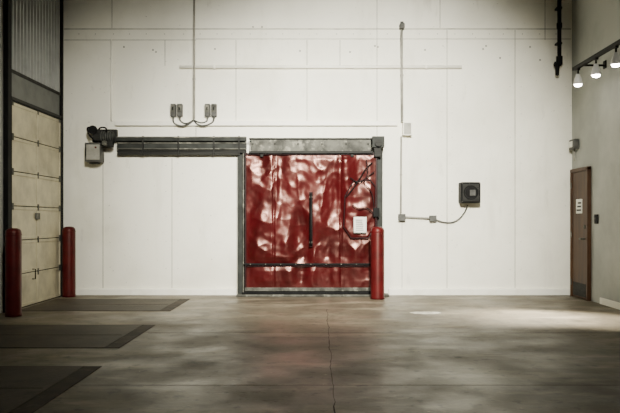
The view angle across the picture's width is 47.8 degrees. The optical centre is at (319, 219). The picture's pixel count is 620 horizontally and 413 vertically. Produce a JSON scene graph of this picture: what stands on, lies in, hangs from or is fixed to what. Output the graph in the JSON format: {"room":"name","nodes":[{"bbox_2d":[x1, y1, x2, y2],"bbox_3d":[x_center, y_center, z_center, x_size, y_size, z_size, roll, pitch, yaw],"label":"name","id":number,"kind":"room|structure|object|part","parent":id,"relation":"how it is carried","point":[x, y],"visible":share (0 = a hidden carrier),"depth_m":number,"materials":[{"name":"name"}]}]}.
{"room":"loading area","nodes":[
{"label":"loading area","id":0,"kind":"room"},
{"bbox_2d":[0,0,2,312],"bbox_3d":[-4.647,-1.790,4.350,0.300,6.200,15.700,0,0,0],"label":"wall","id":1,"kind":"structure","parent":0,"point":[1,1],"depth_m":9.88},
{"bbox_2d":[3,0,11,311],"bbox_3d":[-4.458,-1.765,9.990,0.073,6.150,0.128,0,0,0],"label":"track","id":2,"kind":"object","parent":1,"relation":"attached to","point":[7,4],"visible":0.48,"depth_m":9.93,"materials":[{"name":"black metal"}]},
{"bbox_2d":[12,206,59,238],"bbox_3d":[-4.462,0.047,11.014,0.050,0.489,1.915,0,0,0],"label":"garage door panel","id":3,"kind":"object","parent":2,"relation":"attached to","point":[23,218],"visible":0.8,"depth_m":10.98,"materials":[{"name":"beige metal"}]},
{"bbox_2d":[14,205,57,207],"bbox_3d":[-4.469,-0.205,11.014,0.035,0.018,1.915,0,0,0],"label":"section gap","id":4,"kind":"object","parent":3,"relation":"attached to","point":[14,205],"depth_m":10.95,"materials":[{"name":"beige metal"}]},
{"bbox_2d":[35,213,39,218],"bbox_3d":[-4.432,-0.060,10.989,0.020,0.100,0.150,0,0,0],"label":"lock plate","id":5,"kind":"object","parent":3,"relation":"attached to","point":[37,215],"visible":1,"depth_m":10.96,"materials":[{"name":"metal"}]},
{"bbox_2d":[12,172,59,207],"bbox_3d":[-4.462,-0.457,11.014,0.050,0.489,1.915,0,0,0],"label":"garage door panel","id":6,"kind":"object","parent":2,"relation":"attached to","point":[27,189],"visible":0.97,"depth_m":10.91,"materials":[{"name":"beige metal"}]},
{"bbox_2d":[14,171,58,178],"bbox_3d":[-4.469,-0.708,11.014,0.035,0.018,1.915,0,0,0],"label":"section gap","id":7,"kind":"object","parent":6,"relation":"attached to","point":[14,171],"depth_m":10.93,"materials":[{"name":"beige metal"}]},
{"bbox_2d":[12,137,59,177],"bbox_3d":[-4.462,-0.960,11.014,0.050,0.489,1.915,0,0,0],"label":"garage door panel","id":8,"kind":"object","parent":2,"relation":"attached to","point":[27,157],"visible":0.91,"depth_m":10.91,"materials":[{"name":"beige metal"}]},
{"bbox_2d":[14,136,58,148],"bbox_3d":[-4.469,-1.212,11.014,0.035,0.018,1.915,0,0,0],"label":"section gap","id":9,"kind":"object","parent":8,"relation":"attached to","point":[14,136],"depth_m":10.97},
{"bbox_2d":[12,103,59,147],"bbox_3d":[-4.462,-1.463,11.014,0.050,0.489,1.915,0,0,0],"label":"garage door panel","id":10,"kind":"object","parent":2,"relation":"attached to","point":[27,124],"visible":0.95,"depth_m":10.91,"materials":[{"name":"beige metal"}]},
{"bbox_2d":[13,101,59,119],"bbox_3d":[-4.469,-1.715,11.014,0.035,0.018,1.915,0,0,0],"label":"section gap","id":11,"kind":"object","parent":10,"relation":"attached to","point":[13,101],"depth_m":10.91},
{"bbox_2d":[22,268,59,306],"bbox_3d":[-4.462,1.053,11.014,0.050,0.489,1.915,0,0,0],"label":"garage door panel","id":12,"kind":"object","parent":2,"relation":"attached to","point":[46,285],"visible":0.62,"depth_m":11.15,"materials":[{"name":"beige metal"}]},
{"bbox_2d":[22,238,59,272],"bbox_3d":[-4.462,0.550,11.014,0.050,0.489,1.915,0,0,0],"label":"garage door panel","id":13,"kind":"object","parent":2,"relation":"attached to","point":[45,254],"visible":0.61,"depth_m":11.15,"materials":[{"name":"beige metal"}]},
{"bbox_2d":[22,237,58,239],"bbox_3d":[-4.469,0.298,11.014,0.035,0.018,1.915,0,0,0],"label":"section gap","id":14,"kind":"object","parent":13,"relation":"attached to","point":[53,237],"depth_m":11.15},
{"bbox_2d":[12,0,60,118],"bbox_3d":[-4.461,-3.295,11.018,0.068,3.130,1.925,0,0,0],"label":"siding","id":15,"kind":"object","parent":1,"relation":"attached to","point":[35,23],"visible":0.91,"depth_m":10.98,"materials":[{"name":"grey metal"}]},
{"bbox_3d":[-4.476,-1.945,11.018,0.038,0.430,1.925,0,0,0],"label":"header panel","id":16,"kind":"part","parent":15,"relation":"part of","materials":[{"name":"grey metal"}]},
{"bbox_2d":[60,0,62,296],"bbox_3d":[-4.458,-1.765,12.023,0.073,6.150,0.095,0,0,0],"label":"track","id":17,"kind":"object","parent":1,"relation":"attached to","point":[61,1],"visible":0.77,"depth_m":11.99,"materials":[{"name":"black metal"}]},
{"bbox_2d":[0,295,619,412],"bbox_3d":[-0.052,1.410,4.400,9.489,0.200,16.200,0,0,0],"label":"floor","id":18,"kind":"structure","parent":0,"point":[207,353],"depth_m":6.77,"materials":[{"name":"concrete"}]},
{"bbox_2d":[5,228,21,316],"bbox_3d":[-4.181,0.710,9.550,0.218,1.200,0.218,0,0,0],"label":"bollard","id":19,"kind":"object","parent":18,"relation":"on","point":[13,236],"visible":1,"depth_m":9.46,"materials":[{"name":"red plastic"}]},
{"bbox_2d":[0,366,101,412],"bbox_3d":[-3.153,1.306,5.425,2.407,0.008,1.650,0,0,0],"label":"dock leveler","id":20,"kind":"object","parent":18,"relation":"on","point":[23,389],"visible":1,"depth_m":5.58,"materials":[{"name":"metal"}]},
{"bbox_3d":[-3.226,1.308,6.240,2.262,0.005,0.020,0,0,0],"label":"frame","id":21,"kind":"part","parent":20,"relation":"part of","materials":[{"name":"black metal"}]},
{"bbox_2d":[62,226,75,296],"bbox_3d":[-4.285,0.710,11.950,0.222,1.200,0.222,0,0,0],"label":"bollard","id":22,"kind":"object","parent":18,"relation":"on","point":[68,233],"visible":1,"depth_m":11.86,"materials":[{"name":"red plastic"}]},
{"bbox_2d":[0,325,154,347],"bbox_3d":[-3.203,1.306,7.935,2.307,0.008,1.570,0,0,0],"label":"dock leveler","id":23,"kind":"object","parent":18,"relation":"on","point":[11,336],"visible":1,"depth_m":7.90,"materials":[{"name":"metal"}]},
{"bbox_3d":[-3.276,1.308,7.160,2.162,0.005,0.020,0,0,0],"label":"frame","id":24,"kind":"part","parent":23,"relation":"part of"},
{"bbox_3d":[-2.123,1.308,7.935,0.145,0.005,1.570,0,0,0],"label":"frame","id":25,"kind":"part","parent":23,"relation":"part of","materials":[{"name":"metal"}]},
{"bbox_2d":[22,299,189,310],"bbox_3d":[-3.253,1.306,10.825,2.207,0.008,1.550,0,0,0],"label":"dock leveler","id":26,"kind":"object","parent":18,"relation":"on","point":[56,304],"visible":0.92,"depth_m":10.68,"materials":[{"name":"metal"}]},
{"bbox_3d":[-2.223,1.308,10.825,0.145,0.005,1.550,0,0,0],"label":"frame","id":27,"kind":"part","parent":26,"relation":"part of","materials":[{"name":"metal"}]},
{"bbox_2d":[236,293,388,296],"bbox_3d":[-0.122,1.292,12.069,2.614,0.035,0.258,0,0,0],"label":"threshold","id":28,"kind":"object","parent":18,"relation":"on","point":[385,294],"visible":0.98,"depth_m":11.94,"materials":[{"name":"metal"}]},
{"bbox_2d":[326,310,335,412],"bbox_3d":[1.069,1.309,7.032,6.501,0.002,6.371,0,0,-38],"label":"joint","id":29,"kind":"object","parent":18,"relation":"on","point":[326,310],"visible":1,"depth_m":5.91,"materials":[{"name":"black concrete"}]},
{"bbox_2d":[370,227,384,299],"bbox_3d":[0.955,0.710,11.620,0.234,1.200,0.234,0,0,0],"label":"bollard","id":30,"kind":"object","parent":18,"relation":"on","point":[377,233],"visible":1,"depth_m":11.52,"materials":[{"name":"red plastic"}]},
{"bbox_2d":[409,312,439,313],"bbox_3d":[1.487,1.307,9.850,0.449,0.001,0.256,0,0,0],"label":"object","id":31,"kind":"structure","parent":18,"relation":"on","point":[409,312],"depth_m":9.89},
{"bbox_2d":[63,0,571,293],"bbox_3d":[-0.052,-1.790,12.350,9.489,6.200,0.300,0,0,0],"label":"wall","id":32,"kind":"structure","parent":0,"point":[504,125],"depth_m":12.20,"materials":[{"name":"white paint"}]},
{"bbox_2d":[85,143,103,163],"bbox_3d":[-3.891,-1.146,12.060,0.270,0.357,0.271,0,0,0],"label":"control box","id":33,"kind":"object","parent":32,"relation":"attached to","point":[94,152],"visible":0.99,"depth_m":11.95,"materials":[{"name":"grey plastic"}]},
{"bbox_3d":[-3.878,-1.159,11.953,0.227,0.261,0.015,0,0,0],"label":"door panel","id":34,"kind":"part","parent":33,"relation":"part of","materials":[{"name":"grey metal"}]},
{"bbox_2d":[86,125,117,146],"bbox_3d":[-3.751,-1.432,12.039,0.460,0.354,0.318,0,0,0],"label":"motor","id":35,"kind":"object","parent":32,"relation":"attached to","point":[107,137],"visible":0.98,"depth_m":11.93,"materials":[{"name":"metal"}]},
{"bbox_3d":[-3.730,-1.460,12.149,0.418,0.218,0.098,0,0,0],"label":"mount plate","id":36,"kind":"part","parent":35,"relation":"part of","materials":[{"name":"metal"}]},
{"bbox_3d":[-3.651,-1.429,12.000,0.227,0.170,0.170,0,0,0],"label":"motor","id":37,"kind":"part","parent":35,"relation":"part of","materials":[{"name":"black metal"}]},
{"bbox_3d":[-3.634,-1.307,11.980,0.192,0.105,0.120,0,0,0],"label":"arm","id":38,"kind":"part","parent":35,"relation":"part of","materials":[{"name":"metal"}]},
{"bbox_2d":[110,39,112,120],"bbox_3d":[-3.625,-2.431,12.160,0.045,1.412,0.045,0,0,0],"label":"panel seam","id":39,"kind":"object","parent":32,"relation":"attached to","point":[111,79],"visible":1,"depth_m":12.15,"materials":[{"name":"white paint"}]},
{"bbox_2d":[76,289,236,294],"bbox_3d":[-2.850,1.252,12.175,2.806,0.116,0.050,0,0,0],"label":"baseboard","id":40,"kind":"structure","parent":32,"relation":"attached to","point":[78,291],"depth_m":12.15,"materials":[{"name":"white paint"}]},
{"bbox_2d":[170,104,216,126],"bbox_3d":[-2.192,-1.815,12.134,0.796,0.396,0.128,0,0,0],"label":"boxes","id":41,"kind":"object","parent":32,"relation":"attached to","point":[210,110],"visible":1,"depth_m":12.11,"materials":[{"name":"metal"}]},
{"bbox_2d":[193,0,194,118],"bbox_3d":[-2.179,-3.137,12.110,0.048,2.789,0.048,0,0,0],"label":"vertical conduit","id":42,"kind":"object","parent":41,"relation":"attached to","point":[193,0],"visible":1,"depth_m":12.10,"materials":[{"name":"grey metal"}]},
{"bbox_2d":[238,153,244,293],"bbox_3d":[-1.364,0.071,12.139,0.113,2.478,0.118,0,0,0],"label":"door frame","id":43,"kind":"structure","parent":32,"relation":"attached to","point":[240,157],"depth_m":12.08,"materials":[{"name":"grey metal"}]},
{"bbox_2d":[116,136,383,156],"bbox_3d":[-1.203,-1.264,12.034,4.601,0.366,0.328,0,0,0],"label":"sliding door track","id":44,"kind":"object","parent":32,"relation":"attached to","point":[178,145],"visible":0.98,"depth_m":12.05,"materials":[{"name":"grey metal"}]},
{"bbox_2d":[245,153,373,154],"bbox_3d":[-0.155,-1.132,12.033,2.270,0.040,0.075,0,0,0],"label":"band","id":45,"kind":"object","parent":44,"relation":"attached to","point":[245,153],"visible":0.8,"depth_m":12.00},
{"bbox_2d":[245,155,376,287],"bbox_3d":[-0.155,0.008,12.025,2.275,2.325,0.130,0,0,-1],"label":"sliding door","id":46,"kind":"structure","parent":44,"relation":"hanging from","point":[278,187],"depth_m":12.02,"materials":[{"name":"red plastic"}]},
{"bbox_3d":[-1.278,0.009,12.040,0.028,2.322,0.060,0,0,0],"label":"edge","id":47,"kind":"part","parent":46,"relation":"part of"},
{"bbox_2d":[243,263,370,264],"bbox_3d":[-0.190,0.757,11.995,2.240,0.028,0.050,0,0,0],"label":"push bar","id":48,"kind":"object","parent":46,"relation":"attached to","point":[244,263],"visible":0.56,"depth_m":11.97,"materials":[{"name":"black metal"}]},
{"bbox_2d":[346,163,371,196],"bbox_3d":[0.670,-0.689,11.950,0.460,0.598,0.018,0,0,0],"label":"cord","id":49,"kind":"object","parent":46,"relation":"attached to","point":[370,163],"visible":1,"depth_m":11.94,"materials":[{"name":"black rubber"}]},
{"bbox_2d":[343,179,375,238],"bbox_3d":[0.679,-0.190,11.985,0.574,1.020,0.024,0,0,0],"label":"patch border","id":50,"kind":"object","parent":46,"relation":"attached to","point":[367,179],"visible":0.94,"depth_m":11.98,"materials":[{"name":"red plastic"}]},
{"bbox_2d":[354,217,366,232],"bbox_3d":[0.686,0.086,11.964,0.220,0.276,0.014,0,0,0],"label":"paper notice","id":51,"kind":"object","parent":46,"relation":"attached to","point":[360,223],"visible":1,"depth_m":11.96,"materials":[{"name":"white paper"}]},
{"bbox_2d":[364,159,373,215],"bbox_3d":[0.836,-0.550,11.950,0.182,0.966,0.016,0,0,0],"label":"cord","id":52,"kind":"object","parent":46,"relation":"attached to","point":[366,159],"visible":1,"depth_m":11.94,"materials":[{"name":"black rubber"}]},
{"bbox_2d":[373,208,378,216],"bbox_3d":[0.963,-0.129,11.990,0.103,0.155,0.100,0,0,0],"label":"latch","id":53,"kind":"object","parent":46,"relation":"attached to","point":[376,210],"visible":1,"depth_m":11.94,"materials":[{"name":"black metal"}]},
{"bbox_3d":[0.968,0.009,12.040,0.028,2.322,0.060,0,0,0],"label":"edge","id":54,"kind":"part","parent":46,"relation":"part of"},
{"bbox_2d":[309,192,312,246],"bbox_3d":[-0.155,-0.009,12.010,0.060,0.946,0.060,0,0,0],"label":"door handle","id":55,"kind":"object","parent":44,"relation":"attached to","point":[309,192],"visible":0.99,"depth_m":11.98,"materials":[{"name":"black metal"}]},
{"bbox_2d":[249,138,372,153],"bbox_3d":[-0.154,-1.269,12.060,2.119,0.265,0.240,0,0,0],"label":"hood","id":56,"kind":"object","parent":44,"relation":"attached to","point":[258,145],"depth_m":11.96,"materials":[{"name":"metal"}]},
{"bbox_2d":[115,121,396,125],"bbox_3d":[-1.107,-1.677,12.165,4.897,0.078,0.070,0,0,0],"label":"trim","id":57,"kind":"structure","parent":32,"relation":"attached to","point":[117,123],"depth_m":12.13,"materials":[{"name":"white paint"}]},
{"bbox_2d":[243,153,311,291],"bbox_3d":[-0.732,0.070,11.996,1.192,2.440,0.189,0,0,0],"label":"door","id":58,"kind":"structure","parent":32,"relation":"in","point":[243,153],"depth_m":12.03,"materials":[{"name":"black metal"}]},
{"bbox_2d":[242,292,370,293],"bbox_3d":[-0.148,1.258,12.070,2.388,0.035,0.140,0,0,0],"label":"sill","id":59,"kind":"structure","parent":32,"relation":"attached to","point":[242,292],"depth_m":12.00,"materials":[{"name":"black metal"}]},
{"bbox_2d":[245,287,370,290],"bbox_3d":[-0.155,1.190,12.040,2.270,0.060,0.100,0,0,0],"label":"bottom bar","id":60,"kind":"object","parent":59,"relation":"on","point":[246,288],"visible":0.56,"depth_m":11.99,"materials":[{"name":"grey metal"}]},
{"bbox_2d":[245,291,370,291],"bbox_3d":[-0.155,1.235,12.043,2.270,0.040,0.075,0,0,0],"label":"bottom sweep","id":61,"kind":"object","parent":60,"relation":"attached to","point":[245,291],"depth_m":12.00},
{"bbox_2d":[179,65,461,68],"bbox_3d":[0.009,-2.658,12.160,4.897,0.078,0.078,0,0,0],"label":"conduit","id":62,"kind":"object","parent":32,"relation":"attached to","point":[180,66],"visible":1,"depth_m":12.14,"materials":[{"name":"white metal"}]},
{"bbox_2d":[377,148,382,226],"bbox_3d":[1.033,-0.068,12.139,0.096,2.757,0.118,0,0,0],"label":"door frame","id":63,"kind":"structure","parent":32,"relation":"attached to","point":[379,159],"depth_m":12.08,"materials":[{"name":"grey metal"}]},
{"bbox_2d":[400,137,401,212],"bbox_3d":[1.407,-0.784,12.160,0.045,1.325,0.045,0,0,0],"label":"vertical conduit","id":64,"kind":"object","parent":32,"relation":"attached to","point":[400,137],"visible":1,"depth_m":12.15,"materials":[{"name":"grey metal"}]},
{"bbox_2d":[399,21,404,29],"bbox_3d":[1.420,-3.372,12.134,0.087,0.122,0.128,0,0,0],"label":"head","id":65,"kind":"object","parent":32,"relation":"attached to","point":[402,24],"visible":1,"depth_m":12.07},
{"bbox_2d":[402,122,411,135],"bbox_3d":[1.508,-1.577,12.124,0.157,0.227,0.148,0,0,0],"label":"electrical box","id":66,"kind":"object","parent":32,"relation":"attached to","point":[406,126],"visible":1,"depth_m":12.05,"materials":[{"name":"white paint"}]},
{"bbox_2d":[400,29,403,120],"bbox_3d":[1.416,-2.501,12.100,0.056,1.586,0.056,0,0,0],"label":"vertical conduit","id":67,"kind":"object","parent":66,"relation":"attached to","point":[401,74],"visible":1,"depth_m":12.08,"materials":[{"name":"grey metal"}]},
{"bbox_2d":[398,205,467,222],"bbox_3d":[1.966,-0.104,12.159,1.213,0.322,0.078,0,0,0],"label":"conduit","id":68,"kind":"object","parent":32,"relation":"attached to","point":[401,217],"visible":1,"depth_m":12.13,"materials":[{"name":"grey metal"}]},
{"bbox_3d":[2.296,-0.104,12.158,0.554,0.322,0.037,0,0,2],"label":"cord","id":69,"kind":"part","parent":68,"relation":"part of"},
{"bbox_2d":[458,182,480,202],"bbox_3d":[2.578,-0.469,12.064,0.341,0.358,0.264,0,0,0],"label":"loudspeaker","id":70,"kind":"object","parent":32,"relation":"attached to","point":[468,192],"visible":1,"depth_m":11.95,"materials":[{"name":"black metal"}]},
{"bbox_3d":[2.578,-0.469,11.955,0.281,0.298,0.010,0,0,0],"label":"plate","id":71,"kind":"part","parent":70,"relation":"part of","materials":[{"name":"metal"}]},
{"bbox_3d":[2.605,-0.465,11.941,0.095,0.100,0.018,0,0,0],"label":"label panel","id":72,"kind":"part","parent":70,"relation":"part of","materials":[{"name":"beige plastic"}]},
{"bbox_2d":[388,289,569,294],"bbox_3d":[2.779,1.252,12.175,3.187,0.116,0.050,0,0,0],"label":"baseboard","id":73,"kind":"structure","parent":32,"relation":"attached to","point":[390,291],"depth_m":12.15,"materials":[{"name":"white paint"}]},
{"bbox_2d":[553,0,562,75],"bbox_3d":[4.109,-3.686,12.101,0.153,2.388,0.190,0,0,0],"label":"pipe","id":74,"kind":"object","parent":32,"relation":"attached to","point":[559,59],"visible":1,"depth_m":12.05,"materials":[{"name":"black metal"}]},
{"bbox_2d":[572,0,619,302],"bbox_3d":[4.542,-1.790,4.350,0.300,6.200,15.700,0,0,0],"label":"wall","id":75,"kind":"structure","parent":0,"point":[595,23],"depth_m":10.96,"materials":[{"name":"white paint"}]},
{"bbox_2d":[570,173,572,295],"bbox_3d":[4.356,0.225,12.079,0.068,2.170,0.050,0,0,0],"label":"door frame","id":76,"kind":"structure","parent":75,"relation":"attached to","point":[570,173],"depth_m":12.07,"materials":[{"name":"brown wood"}]},
{"bbox_2d":[569,139,578,160],"bbox_3d":[4.330,-1.194,11.965,0.116,0.366,0.230,0,0,0],"label":"alarm box","id":77,"kind":"object","parent":75,"relation":"attached to","point":[574,143],"visible":1,"depth_m":11.86,"materials":[{"name":"white metal"}]},
{"bbox_2d":[572,171,585,298],"bbox_3d":[4.364,0.245,11.714,0.045,2.110,0.680,0,0,0],"label":"leaf","id":78,"kind":"object","parent":75,"relation":"attached to","point":[578,178],"visible":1,"depth_m":11.76,"materials":[{"name":"brown wood"}]},
{"bbox_2d":[576,199,581,212],"bbox_3d":[4.337,-0.230,11.714,0.010,0.240,0.260,0,0,0],"label":"sign plate","id":79,"kind":"object","parent":78,"relation":"attached to","point":[577,200],"visible":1,"depth_m":11.73,"materials":[{"name":"plastic"}]},
{"bbox_2d":[573,281,585,297],"bbox_3d":[4.340,1.160,11.714,0.005,0.220,0.580,0,0,0],"label":"kick plate","id":80,"kind":"object","parent":78,"relation":"attached to","point":[579,289],"visible":1,"depth_m":11.70,"materials":[{"name":"metal"}]},
{"bbox_2d":[570,166,590,172],"bbox_3d":[4.356,-0.840,11.714,0.068,0.060,0.780,0,0,0],"label":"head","id":81,"kind":"object","parent":75,"relation":"attached to","point":[586,167],"visible":0.98,"depth_m":11.61},
{"bbox_2d":[586,169,590,300],"bbox_3d":[4.356,0.225,11.349,0.068,2.170,0.050,0,0,0],"label":"door frame","id":82,"kind":"structure","parent":75,"relation":"attached to","point":[588,172],"depth_m":11.32,"materials":[{"name":"brown wood"}]},
{"bbox_2d":[572,39,619,86],"bbox_3d":[4.150,-2.250,9.084,0.480,0.400,3.768,0,0,0],"label":"track light","id":83,"kind":"object","parent":75,"relation":"attached to","point":[615,61],"visible":1,"depth_m":10.05,"materials":[{"name":"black metal"}]},
{"bbox_3d":[3.980,-2.170,10.798,0.140,0.160,0.140,0,0,0],"label":"lamp shade","id":84,"kind":"part","parent":83,"relation":"part of","materials":[{"name":"white metal"}]},
{"bbox_3d":[3.980,-2.170,10.094,0.140,0.160,0.140,0,0,0],"label":"lamp shade","id":85,"kind":"part","parent":83,"relation":"part of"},
{"bbox_3d":[3.980,-2.170,9.412,0.140,0.160,0.140,0,0,0],"label":"lamp shade","id":86,"kind":"part","parent":83,"relation":"part of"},
{"bbox_2d":[594,214,597,223],"bbox_3d":[4.373,-0.015,11.099,0.033,0.150,0.140,0,0,0],"label":"light switch","id":87,"kind":"object","parent":75,"relation":"attached to","point":[595,215],"visible":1,"depth_m":11.08,"materials":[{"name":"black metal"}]},
{"bbox_2d":[600,297,619,309],"bbox_3d":[4.382,1.260,3.750,0.020,0.100,14.400,0,0,0],"label":"baseboard","id":88,"kind":"structure","parent":75,"relation":"attached to","point":[603,301],"depth_m":10.54,"materials":[{"name":"white paint"}]}
]}

